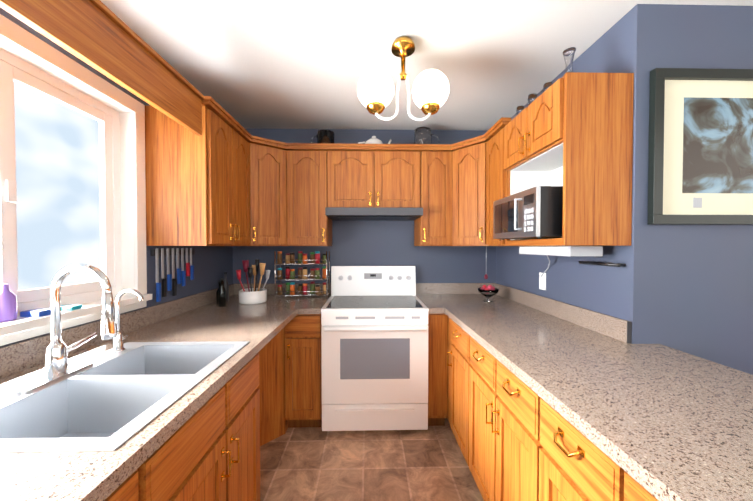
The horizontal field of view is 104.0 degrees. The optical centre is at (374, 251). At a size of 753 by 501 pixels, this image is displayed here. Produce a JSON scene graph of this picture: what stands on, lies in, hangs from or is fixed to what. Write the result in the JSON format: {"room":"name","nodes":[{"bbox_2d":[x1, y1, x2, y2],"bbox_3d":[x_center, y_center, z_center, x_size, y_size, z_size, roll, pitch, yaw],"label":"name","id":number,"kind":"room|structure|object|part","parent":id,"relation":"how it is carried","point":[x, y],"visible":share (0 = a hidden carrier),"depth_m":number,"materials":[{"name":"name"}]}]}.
{"room":"kitchen","nodes":[
{"label":"kitchen","id":0,"kind":"room"},
{"bbox_2d":[0,7,232,346],"bbox_3d":[-1.333,0.134,0.115,0.160,2.440,5.700,0,1,-1],"label":"wall","id":1,"kind":"structure","parent":0,"point":[212,264],"depth_m":1.96,"materials":[{"name":"paint"}]},
{"bbox_2d":[0,284,81,321],"bbox_3d":[-1.281,0.176,0.745,0.091,0.150,1.014,0,1,-1],"label":"cleaning supplies","id":2,"kind":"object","parent":1,"relation":"attached to","point":[8,304],"depth_m":1.04,"materials":[{"name":"purple"}]},
{"bbox_2d":[0,14,151,345],"bbox_3d":[-1.310,-0.236,0.803,0.175,1.118,1.662,0,1,-1],"label":"window","id":3,"kind":"structure","parent":1,"relation":"in","point":[30,61],"depth_m":1.34,"materials":[{"name":"white plastic"}]},
{"bbox_2d":[150,248,194,301],"bbox_3d":[-1.271,0.136,1.887,0.034,0.310,0.400,0,1,-1],"label":"rack","id":4,"kind":"object","parent":1,"relation":"attached to","point":[172,281],"visible":0.98,"depth_m":1.84,"materials":[{"name":"grey"}]},
{"bbox_2d":[145,96,252,245],"bbox_3d":[-1.086,-0.436,1.942,0.405,0.802,0.602,0,1,-1],"label":"upper cabinet","id":5,"kind":"object","parent":1,"relation":"attached to","point":[225,178],"depth_m":1.65,"materials":[{"name":"brown wood"}]},
{"bbox_2d":[0,0,203,134],"bbox_3d":[-0.921,-0.720,0.186,0.042,0.215,2.852,0,1,-1],"label":"valance","id":6,"kind":"object","parent":5,"relation":"attached to","point":[100,37],"visible":0.96,"depth_m":1.05,"materials":[{"name":"brown wood"}]},
{"bbox_2d":[233,128,495,283],"bbox_3d":[-0.094,0.090,2.816,2.750,2.440,0.150,0,1,-1],"label":"wall","id":7,"kind":"structure","parent":0,"point":[371,243],"depth_m":2.74,"materials":[{"name":"paint"}]},
{"bbox_2d":[253,136,292,245],"bbox_3d":[-0.977,-0.444,2.434,0.644,0.802,0.556,0,1,-1],"label":"upper cabinet","id":8,"kind":"object","parent":7,"relation":"attached to","point":[272,159],"depth_m":2.31,"materials":[{"name":"brown wood"}]},
{"bbox_2d":[293,144,336,245],"bbox_3d":[-0.545,-0.446,2.534,0.433,0.802,0.375,0,1,-1],"label":"upper cabinet","id":9,"kind":"object","parent":7,"relation":"attached to","point":[314,165],"depth_m":2.38,"materials":[{"name":"brown wood"}]},
{"bbox_2d":[311,130,333,142],"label":"pitcher","id":10,"kind":"object","parent":9,"relation":"on","point":[323,136],"depth_m":2.45,"materials":[{"name":"black glass"}]},
{"bbox_2d":[337,144,412,206],"bbox_3d":[-0.004,-0.596,2.560,0.762,0.502,0.341,0,1,-1],"label":"upper cabinet","id":11,"kind":"object","parent":7,"relation":"attached to","point":[368,175],"depth_m":2.39,"materials":[{"name":"brown wood"}]},
{"bbox_2d":[358,136,382,143],"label":"teapot","id":12,"kind":"object","parent":11,"relation":"on","point":[373,140],"depth_m":2.46,"materials":[{"name":"white ceramic"}]},
{"bbox_2d":[325,207,422,220],"bbox_3d":[-0.003,-0.311,2.505,0.758,0.065,0.460,0,1,-1],"label":"range hood","id":13,"kind":"object","parent":11,"relation":"attached to","point":[380,213],"visible":1,"depth_m":2.28,"materials":[{"name":"grey metal"}]},
{"bbox_2d":[413,144,444,245],"bbox_3d":[0.498,-0.446,2.551,0.358,0.802,0.384,0,1,-1],"label":"upper cabinet","id":14,"kind":"object","parent":7,"relation":"attached to","point":[428,159],"depth_m":2.40,"materials":[{"name":"brown wood"}]},
{"bbox_2d":[414,127,439,143],"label":"pitcher","id":15,"kind":"object","parent":14,"relation":"on","point":[422,135],"depth_m":2.47,"materials":[{"name":"clear glass"}]},
{"bbox_2d":[445,136,480,245],"bbox_3d":[0.869,-0.445,2.443,0.562,0.802,0.616,0,1,-1],"label":"upper cabinet","id":16,"kind":"object","parent":7,"relation":"attached to","point":[463,158],"depth_m":2.33,"materials":[{"name":"brown wood"}]},
{"bbox_2d":[484,246,487,278],"bbox_3d":[0.958,0.098,2.513,0.032,0.284,0.030,0,1,-1],"label":"ornament","id":17,"kind":"object","parent":16,"relation":"hanging from","point":[486,276],"visible":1,"depth_m":2.51,"materials":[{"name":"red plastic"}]},
{"bbox_2d":[260,418,483,500],"bbox_3d":[1.337,1.383,0.191,5.800,0.060,5.700,0,1,-1],"label":"floor","id":18,"kind":"structure","parent":0,"point":[317,464],"depth_m":1.80,"materials":[{"name":"tile"}]},
{"bbox_2d":[104,455,151,500],"bbox_3d":[-0.880,0.916,0.238,0.744,0.872,0.817,0,1,-1],"label":"base cabinet","id":19,"kind":"object","parent":18,"relation":"on","point":[138,486],"depth_m":0.65,"materials":[{"name":"brown wood"}]},
{"bbox_2d":[0,263,309,500],"bbox_3d":[-0.890,0.326,0.852,0.750,0.562,3.747,0,1,-1],"label":"countertop","id":20,"kind":"structure","parent":19,"relation":"on","point":[107,405],"depth_m":0.98,"materials":[{"name":"stone"}]},
{"bbox_2d":[11,263,143,394],"bbox_3d":[-0.982,0.230,1.071,0.222,0.381,0.409,0,1,-1],"label":"faucet","id":21,"kind":"object","parent":20,"relation":"on","point":[58,373],"depth_m":0.98,"materials":[{"name":"silver metal"}]},
{"bbox_2d":[0,341,248,452],"bbox_3d":[-0.846,0.513,0.992,0.554,0.182,0.724,0,1,-1],"label":"sink","id":22,"kind":"object","parent":20,"relation":"in","point":[105,400],"depth_m":0.97,"materials":[{"name":"white ceramic"}]},
{"bbox_2d":[216,277,228,306],"bbox_3d":[-1.126,0.304,2.173,0.052,0.205,0.051,0,1,-1],"label":"bottle","id":23,"kind":"object","parent":20,"relation":"on","point":[222,295],"depth_m":2.17,"materials":[{"name":"grey glass"}]},
{"bbox_2d":[236,259,270,303],"bbox_3d":[-0.955,0.234,2.341,0.238,0.340,0.220,0,1,-1],"label":"utensil crock","id":24,"kind":"object","parent":20,"relation":"on","point":[254,295],"visible":1,"depth_m":2.29,"materials":[{"name":"white ceramic"}]},
{"bbox_2d":[274,251,329,297],"bbox_3d":[-0.629,0.200,2.599,0.450,0.400,0.175,0,1,-1],"label":"spice rack","id":25,"kind":"object","parent":20,"relation":"on","point":[290,259],"visible":1,"depth_m":2.54,"materials":[{"name":"multicoloured glass"}]},
{"bbox_2d":[152,390,267,500],"bbox_3d":[-0.896,1.010,0.989,0.744,0.660,0.800,0,1,-1],"label":"base cabinet","id":26,"kind":"object","parent":18,"relation":"on","point":[214,455],"depth_m":0.99,"materials":[{"name":"brown wood"}]},
{"bbox_2d":[256,320,291,441],"bbox_3d":[-0.944,0.882,2.350,0.704,0.872,0.768,0,1,-1],"label":"base cabinet","id":27,"kind":"object","parent":18,"relation":"on","point":[274,360],"depth_m":2.08,"materials":[{"name":"brown wood"}]},
{"bbox_2d":[292,314,321,427],"bbox_3d":[-0.518,0.881,2.423,0.264,0.872,0.640,0,1,-1],"label":"base cabinet","id":28,"kind":"object","parent":18,"relation":"on","point":[306,328],"depth_m":2.11,"materials":[{"name":"brown wood"}]},
{"bbox_2d":[300,283,330,313],"bbox_3d":[-0.467,0.373,2.407,0.162,0.139,0.657,0,1,-1],"label":"countertop","id":29,"kind":"structure","parent":28,"relation":"on","point":[308,304],"depth_m":2.32,"materials":[{"name":"stone"}]},
{"bbox_2d":[321,266,428,430],"bbox_3d":[0.000,0.729,2.374,0.764,1.178,0.709,0,1,-1],"label":"stove","id":30,"kind":"object","parent":18,"relation":"on","point":[374,346],"visible":1,"depth_m":2.09,"materials":[{"name":"white metal"}]},
{"bbox_2d":[428,314,447,425],"bbox_3d":[0.831,0.882,2.363,0.642,0.872,0.816,0,1,-1],"label":"base cabinet","id":31,"kind":"object","parent":18,"relation":"on","point":[437,323],"depth_m":2.13,"materials":[{"name":"brown wood"}]},
{"bbox_2d":[416,283,439,313],"bbox_3d":[0.427,0.373,2.426,0.089,0.139,0.657,0,1,-1],"label":"countertop","id":32,"kind":"structure","parent":31,"relation":"on","point":[429,296],"depth_m":2.60,"materials":[{"name":"stone"}]},
{"bbox_2d":[428,283,752,500],"bbox_3d":[0.905,0.398,0.890,0.802,0.139,3.747,0,1,-1],"label":"countertop","id":33,"kind":"structure","parent":31,"relation":"on","point":[679,423],"depth_m":0.92,"materials":[{"name":"stone"}]},
{"bbox_2d":[477,285,498,301],"bbox_3d":[0.921,0.336,2.376,0.164,0.134,0.164,0,1,-1],"label":"glass bowl","id":34,"kind":"object","parent":33,"relation":"on","point":[488,291],"visible":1,"depth_m":2.34,"materials":[{"name":"black"}]},
{"bbox_2d":[448,317,459,446],"bbox_3d":[0.843,0.891,1.796,0.642,0.872,0.422,0,1,-1],"label":"base cabinet","id":35,"kind":"object","parent":18,"relation":"on","point":[453,329],"depth_m":1.93,"materials":[{"name":"brown wood"}]},
{"bbox_2d":[460,327,523,500],"bbox_3d":[0.853,0.899,1.311,0.642,0.872,0.781,0,1,-1],"label":"base cabinet","id":36,"kind":"object","parent":18,"relation":"on","point":[517,438],"depth_m":1.35,"materials":[{"name":"brown wood"}]},
{"bbox_2d":[520,383,657,500],"bbox_3d":[0.866,0.909,0.656,0.642,0.872,0.761,0,1,-1],"label":"base cabinet","id":37,"kind":"object","parent":18,"relation":"on","point":[558,462],"depth_m":0.85,"materials":[{"name":"brown wood"}]},
{"bbox_2d":[100,0,752,129],"bbox_3d":[1.337,-1.117,0.151,5.800,0.060,5.700,0,1,-1],"label":"ceiling","id":38,"kind":"structure","parent":0,"point":[280,64],"depth_m":1.61,"materials":[{"name":"white paint"}]},
{"bbox_2d":[357,36,448,120],"bbox_3d":[0.152,-0.899,1.550,0.484,0.420,0.194,0,1,-1],"label":"ceiling light","id":39,"kind":"object","parent":38,"relation":"attached to","point":[430,90],"visible":1,"depth_m":1.50,"materials":[{"name":"white glass"}]},
{"bbox_2d":[496,24,614,315],"bbox_3d":[1.219,0.102,2.111,0.120,2.440,1.315,0,1,-1],"label":"wall","id":40,"kind":"structure","parent":0,"point":[571,280],"depth_m":1.71,"materials":[{"name":"paint"}]},
{"bbox_2d":[481,117,556,245],"bbox_3d":[0.976,-0.438,2.066,0.362,0.802,0.346,0,1,-1],"label":"upper cabinet","id":41,"kind":"object","parent":40,"relation":"attached to","point":[496,184],"depth_m":1.98,"materials":[{"name":"brown wood"}]},
{"bbox_2d":[493,186,562,239],"bbox_3d":[0.916,-0.189,1.633,0.380,0.245,0.480,0,1,-1],"label":"microwave","id":42,"kind":"object","parent":41,"relation":"in","point":[536,212],"visible":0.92,"depth_m":1.44,"materials":[{"name":"black plastic"}]},
{"bbox_2d":[519,246,602,276],"bbox_3d":[1.044,0.075,1.716,0.229,0.211,0.603,0,1,-1],"label":"under-cabinet light","id":43,"kind":"object","parent":41,"relation":"attached to","point":[568,250],"depth_m":1.47,"materials":[{"name":"grey plastic"}]},
{"bbox_3d":[1.106,0.095,1.916,0.097,0.164,0.205,0,1,-1],"label":"hanging cord","id":44,"kind":"part","parent":43,"relation":"part of","materials":[{"name":"white plastic"}]},
{"bbox_2d":[539,272,545,289],"bbox_3d":[1.156,0.206,2.019,0.007,0.115,0.070,0,1,-1],"label":"electrical outlet","id":45,"kind":"object","parent":40,"relation":"attached to","point":[542,282],"visible":1,"depth_m":2.01,"materials":[{"name":"white paint"}]},
{"bbox_2d":[505,72,633,171],"bbox_3d":[1.005,-0.674,1.627,0.324,0.317,0.567,0,1,-1],"label":"upper cabinet","id":46,"kind":"object","parent":40,"relation":"attached to","point":[582,116],"depth_m":1.33,"materials":[{"name":"brown wood"}]},
{"bbox_2d":[516,106,523,114],"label":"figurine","id":47,"kind":"object","parent":46,"relation":"on","point":[519,109],"depth_m":1.84,"materials":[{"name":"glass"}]},
{"bbox_2d":[528,93,536,104],"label":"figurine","id":48,"kind":"object","parent":46,"relation":"on","point":[531,97],"depth_m":1.72,"materials":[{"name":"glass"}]},
{"bbox_2d":[543,82,552,91],"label":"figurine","id":49,"kind":"object","parent":46,"relation":"on","point":[548,84],"depth_m":1.60,"materials":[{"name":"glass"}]},
{"bbox_2d":[562,47,575,72],"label":"vase","id":50,"kind":"object","parent":46,"relation":"on","point":[568,54],"depth_m":1.38,"materials":[{"name":"clear glass"}]},
{"bbox_2d":[578,261,625,266],"bbox_3d":[1.143,0.062,1.476,0.056,0.016,0.250,0,1,-1],"label":"towel rail","id":51,"kind":"object","parent":40,"relation":"attached to","point":[603,263],"visible":1,"depth_m":1.44,"materials":[{"name":"black metal"}]},
{"bbox_2d":[611,4,752,374],"bbox_3d":[2.693,0.113,1.409,3.037,2.440,0.150,0,1,-1],"label":"wall","id":52,"kind":"structure","parent":0,"point":[687,288],"depth_m":1.32,"materials":[{"name":"paint"}]},
{"bbox_3d":[1.704,-0.463,1.318,0.938,0.685,0.028,0,1,-1],"label":"picture frame","id":53,"kind":"part","parent":52,"relation":"part of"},
{"label":"outside","id":54,"kind":"structure","parent":0,"visible":0},
{"bbox_2d":[14,82,100,290],"bbox_3d":[-1.528,-0.192,0.806,0.002,1.890,2.540,0,1,-1],"label":"window pane","id":55,"kind":"structure","parent":54,"point":[57,181],"depth_m":1.42,"materials":[{"name":"clear glass"}]}
]}

